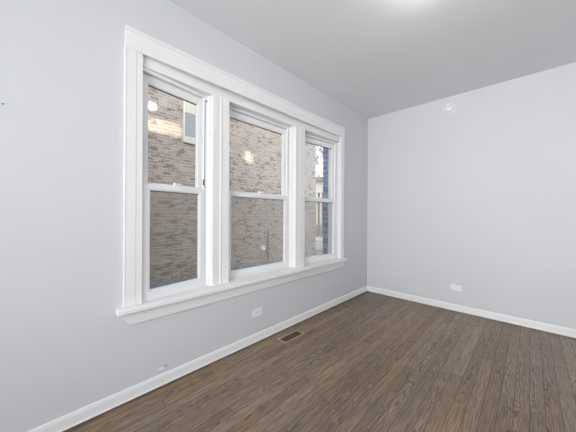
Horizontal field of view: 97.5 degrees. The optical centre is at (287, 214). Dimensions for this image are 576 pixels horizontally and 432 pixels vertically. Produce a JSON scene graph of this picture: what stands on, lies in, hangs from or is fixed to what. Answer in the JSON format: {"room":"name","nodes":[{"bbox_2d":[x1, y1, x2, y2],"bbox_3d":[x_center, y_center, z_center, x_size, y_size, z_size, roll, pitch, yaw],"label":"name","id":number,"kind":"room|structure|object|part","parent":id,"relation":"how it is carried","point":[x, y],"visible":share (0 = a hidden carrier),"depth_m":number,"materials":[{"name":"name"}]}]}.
{"room":"empty room","nodes":[
{"label":"empty room","id":0,"kind":"room"},
{"bbox_2d":[0,0,367,431],"bbox_3d":[-0.907,-0.101,1.896,0.190,2.860,6.322,0,0,44],"label":"wall","id":1,"kind":"structure","parent":0,"point":[65,348],"depth_m":1.47,"materials":[{"name":"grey paint"}]},
{"bbox_2d":[123,46,142,307],"bbox_3d":[-1.004,-0.237,1.640,0.023,1.652,0.107,0,0,44],"label":"trim","id":2,"kind":"structure","parent":1,"relation":"attached to","point":[133,60],"depth_m":1.63,"materials":[{"name":"white wood"}]},
{"bbox_2d":[142,67,206,301],"bbox_3d":[-0.865,-0.201,1.906,0.077,1.581,0.562,0,0,35],"label":"window","id":3,"kind":"structure","parent":1,"relation":"in","point":[152,79],"depth_m":1.93,"materials":[{"name":"white paint"}]},
{"bbox_3d":[-0.872,-0.572,1.913,0.028,0.787,0.496,0,0,35],"label":"sash","id":4,"kind":"part","parent":3,"relation":"part of","materials":[{"name":"clear glass"}]},
{"bbox_3d":[-0.849,0.180,1.893,0.031,0.782,0.496,0,0,35],"label":"sash","id":5,"kind":"part","parent":3,"relation":"part of","materials":[{"name":"white paint"}]},
{"bbox_2d":[27,286,366,431],"bbox_3d":[-0.839,1.159,1.824,0.018,0.074,6.082,0,0,44],"label":"baseboard","id":6,"kind":"structure","parent":1,"relation":"attached to","point":[67,421],"depth_m":1.80,"materials":[{"name":"white wood"}]},
{"bbox_2d":[206,95,229,285],"bbox_3d":[-0.636,-0.199,2.192,0.172,1.584,0.184,0,0,44],"label":"trim","id":7,"kind":"structure","parent":1,"relation":"attached to","point":[218,108],"depth_m":2.12,"materials":[{"name":"white wood"}]},
{"bbox_2d":[116,258,347,324],"bbox_3d":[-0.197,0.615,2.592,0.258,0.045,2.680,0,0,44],"label":"trim","id":8,"kind":"structure","parent":1,"relation":"attached to","point":[204,290],"depth_m":2.07,"materials":[{"name":"white wood"}]},
{"bbox_2d":[124,25,344,137],"bbox_3d":[-0.126,-1.125,2.545,0.032,0.132,2.618,0,0,44],"label":"trim","id":9,"kind":"structure","parent":1,"relation":"attached to","point":[150,47],"depth_m":2.05,"materials":[{"name":"white wood"}]},
{"bbox_2d":[143,56,339,142],"bbox_3d":[-0.210,-1.031,2.621,0.188,0.082,2.456,0,0,44],"label":"trim","id":10,"kind":"structure","parent":1,"relation":"attached to","point":[194,83],"depth_m":2.25,"materials":[{"name":"white wood"}]},
{"bbox_2d":[252,307,261,317],"bbox_3d":[-0.291,0.929,2.400,0.009,0.072,0.117,0,0,44],"label":"wall outlet","id":11,"kind":"object","parent":1,"relation":"attached to","point":[256,312],"visible":1,"depth_m":2.40,"materials":[{"name":"white plastic"}]},
{"bbox_2d":[229,106,289,279],"bbox_3d":[-0.307,-0.198,2.575,0.077,1.581,0.866,0,0,44],"label":"window","id":12,"kind":"structure","parent":1,"relation":"in","point":[237,114],"depth_m":2.68,"materials":[{"name":"white paint"}]},
{"bbox_3d":[-0.313,-0.569,2.582,0.028,0.787,0.800,0,0,44],"label":"sash","id":13,"kind":"part","parent":12,"relation":"part of","materials":[{"name":"clear glass"}]},
{"bbox_3d":[-0.292,0.183,2.559,0.031,0.782,0.800,0,0,44],"label":"sash","id":14,"kind":"part","parent":12,"relation":"part of","materials":[{"name":"white paint"}]},
{"bbox_2d":[203,80,339,257],"bbox_3d":[-0.215,-0.249,2.617,0.190,1.684,2.508,0,0,44],"label":"trim","id":15,"kind":"structure","parent":1,"relation":"attached to","point":[338,143],"depth_m":3.47,"materials":[{"name":"white wood"}]},
{"bbox_2d":[289,126,304,267],"bbox_3d":[0.074,-0.196,2.933,0.172,1.584,0.179,0,0,44],"label":"trim","id":16,"kind":"structure","parent":1,"relation":"attached to","point":[297,135],"depth_m":2.86,"materials":[{"name":"white wood"}]},
{"bbox_2d":[305,133,336,262],"bbox_3d":[0.364,-0.195,3.246,0.754,1.581,0.077,0,0,-40],"label":"window","id":17,"kind":"structure","parent":1,"relation":"in","point":[309,139],"depth_m":3.42,"materials":[{"name":"white paint"}]},
{"bbox_3d":[0.359,-0.566,3.254,0.688,0.787,0.028,0,0,-40],"label":"sash","id":18,"kind":"part","parent":17,"relation":"part of","materials":[{"name":"clear glass"}]},
{"bbox_3d":[0.377,0.186,3.228,0.688,0.782,0.031,0,0,-40],"label":"sash","id":19,"kind":"part","parent":17,"relation":"part of","materials":[{"name":"white paint"}]},
{"bbox_2d":[340,137,344,257],"bbox_3d":[0.741,-0.229,3.462,0.023,1.652,0.080,0,0,44],"label":"trim","id":20,"kind":"structure","parent":1,"relation":"attached to","point":[342,140],"depth_m":3.45,"materials":[{"name":"white wood"}]},
{"bbox_2d":[63,291,575,431],"bbox_3d":[0.429,1.276,0.609,3.570,0.120,6.082,0,0,44],"label":"floor","id":21,"kind":"structure","parent":0,"point":[369,361],"depth_m":1.82,"materials":[{"name":"brown wood"}]},
{"bbox_2d":[278,330,303,342],"bbox_3d":[0.034,1.213,2.512,0.110,0.006,0.272,0,0,44],"label":"floor vent","id":22,"kind":"object","parent":21,"relation":"in","point":[291,336],"visible":1,"depth_m":2.51,"materials":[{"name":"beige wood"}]},
{"bbox_2d":[323,147,327,253],"bbox_3d":[-0.966,-0.041,2.077,0.145,3.700,6.502,0,0,44],"label":"wall","id":23,"kind":"structure","parent":0,"point":[325,150],"depth_m":3.69,"materials":[{"name":"brick"}]},
{"bbox_2d":[169,0,575,118],"bbox_3d":[0.450,-1.584,0.602,3.790,0.120,6.322,0,0,44],"label":"ceiling","id":24,"kind":"structure","parent":0,"point":[375,58],"depth_m":2.20,"materials":[{"name":"paint"}]},
{"bbox_2d":[367,62,575,337],"bbox_3d":[2.632,-0.083,2.800,3.670,2.860,0.120,0,0,44],"label":"wall","id":25,"kind":"structure","parent":0,"point":[479,197],"depth_m":3.01,"materials":[{"name":"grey paint"}]},
{"bbox_2d":[443,102,455,113],"bbox_3d":[2.061,-1.368,3.236,0.140,0.140,0.048,0,0,44],"label":"smoke detector","id":26,"kind":"object","parent":25,"relation":"attached to","point":[450,107],"visible":1,"depth_m":3.22,"materials":[{"name":"white plastic"}]},
{"bbox_2d":[451,284,461,291],"bbox_3d":[2.124,0.927,3.192,0.117,0.072,0.009,0,0,44],"label":"wall outlet","id":27,"kind":"object","parent":25,"relation":"attached to","point":[453,287],"visible":1,"depth_m":3.19,"materials":[{"name":"white plastic"}]},
{"bbox_2d":[367,286,575,337],"bbox_3d":[2.535,1.176,2.792,3.550,0.074,0.018,0,0,44],"label":"baseboard","id":28,"kind":"structure","parent":25,"relation":"attached to","point":[506,318],"depth_m":3.00,"materials":[{"name":"white wood"}]},
{"label":"outside","id":29,"kind":"structure","parent":0,"visible":0},
{"bbox_2d":[315,249,322,254],"bbox_3d":[2.752,1.902,34.743,39.665,0.150,66.000,0,0,44],"label":"ground","id":30,"kind":"structure","parent":29,"point":[319,252],"depth_m":12.43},
{"bbox_2d":[148,86,316,288],"bbox_3d":[-5.073,-2.511,5.460,6.045,8.600,10.850,0,0,44],"label":"neighboring building","id":31,"kind":"structure","parent":30,"relation":"on","point":[254,152],"depth_m":4.69,"materials":[{"name":"brick"}]},
{"bbox_2d":[185,101,195,114],"bbox_3d":[-1.625,-2.294,4.905,0.025,0.840,0.820,0,0,44],"label":"roller blind","id":32,"kind":"object","parent":31,"relation":"hanging from","point":[190,109],"depth_m":4.69,"materials":[{"name":"beige fabric"}]},
{"bbox_3d":[-1.632,-1.644,4.908,0.015,0.460,0.820,0,0,44],"label":"pane","id":33,"kind":"part","parent":31,"relation":"part of","materials":[{"name":"grey glass"}]},
{"bbox_3d":[-1.574,-1.339,4.872,0.160,0.110,0.970,0,0,44],"label":"window sill","id":34,"kind":"part","parent":31,"relation":"part of","materials":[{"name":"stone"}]},
{"bbox_2d":[315,176,322,249],"bbox_3d":[2.119,-0.426,17.251,5.800,4.500,8.240,0,0,7],"label":"house","id":35,"kind":"structure","parent":30,"relation":"on","point":[319,179],"depth_m":14.08,"materials":[{"name":"beige"}]},
{"bbox_3d":[1.720,0.897,14.055,4.800,0.650,0.040,0,0,7],"label":"porch railing","id":36,"kind":"part","parent":35,"relation":"part of","materials":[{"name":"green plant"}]},
{"bbox_2d":[316,146,322,175],"bbox_3d":[2.123,-3.090,22.945,5.788,9.828,6.851,0,0,-14],"label":"bare tree","id":37,"kind":"object","parent":30,"relation":"on","point":[319,150],"visible":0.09,"depth_m":22.34,"materials":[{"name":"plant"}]}
]}

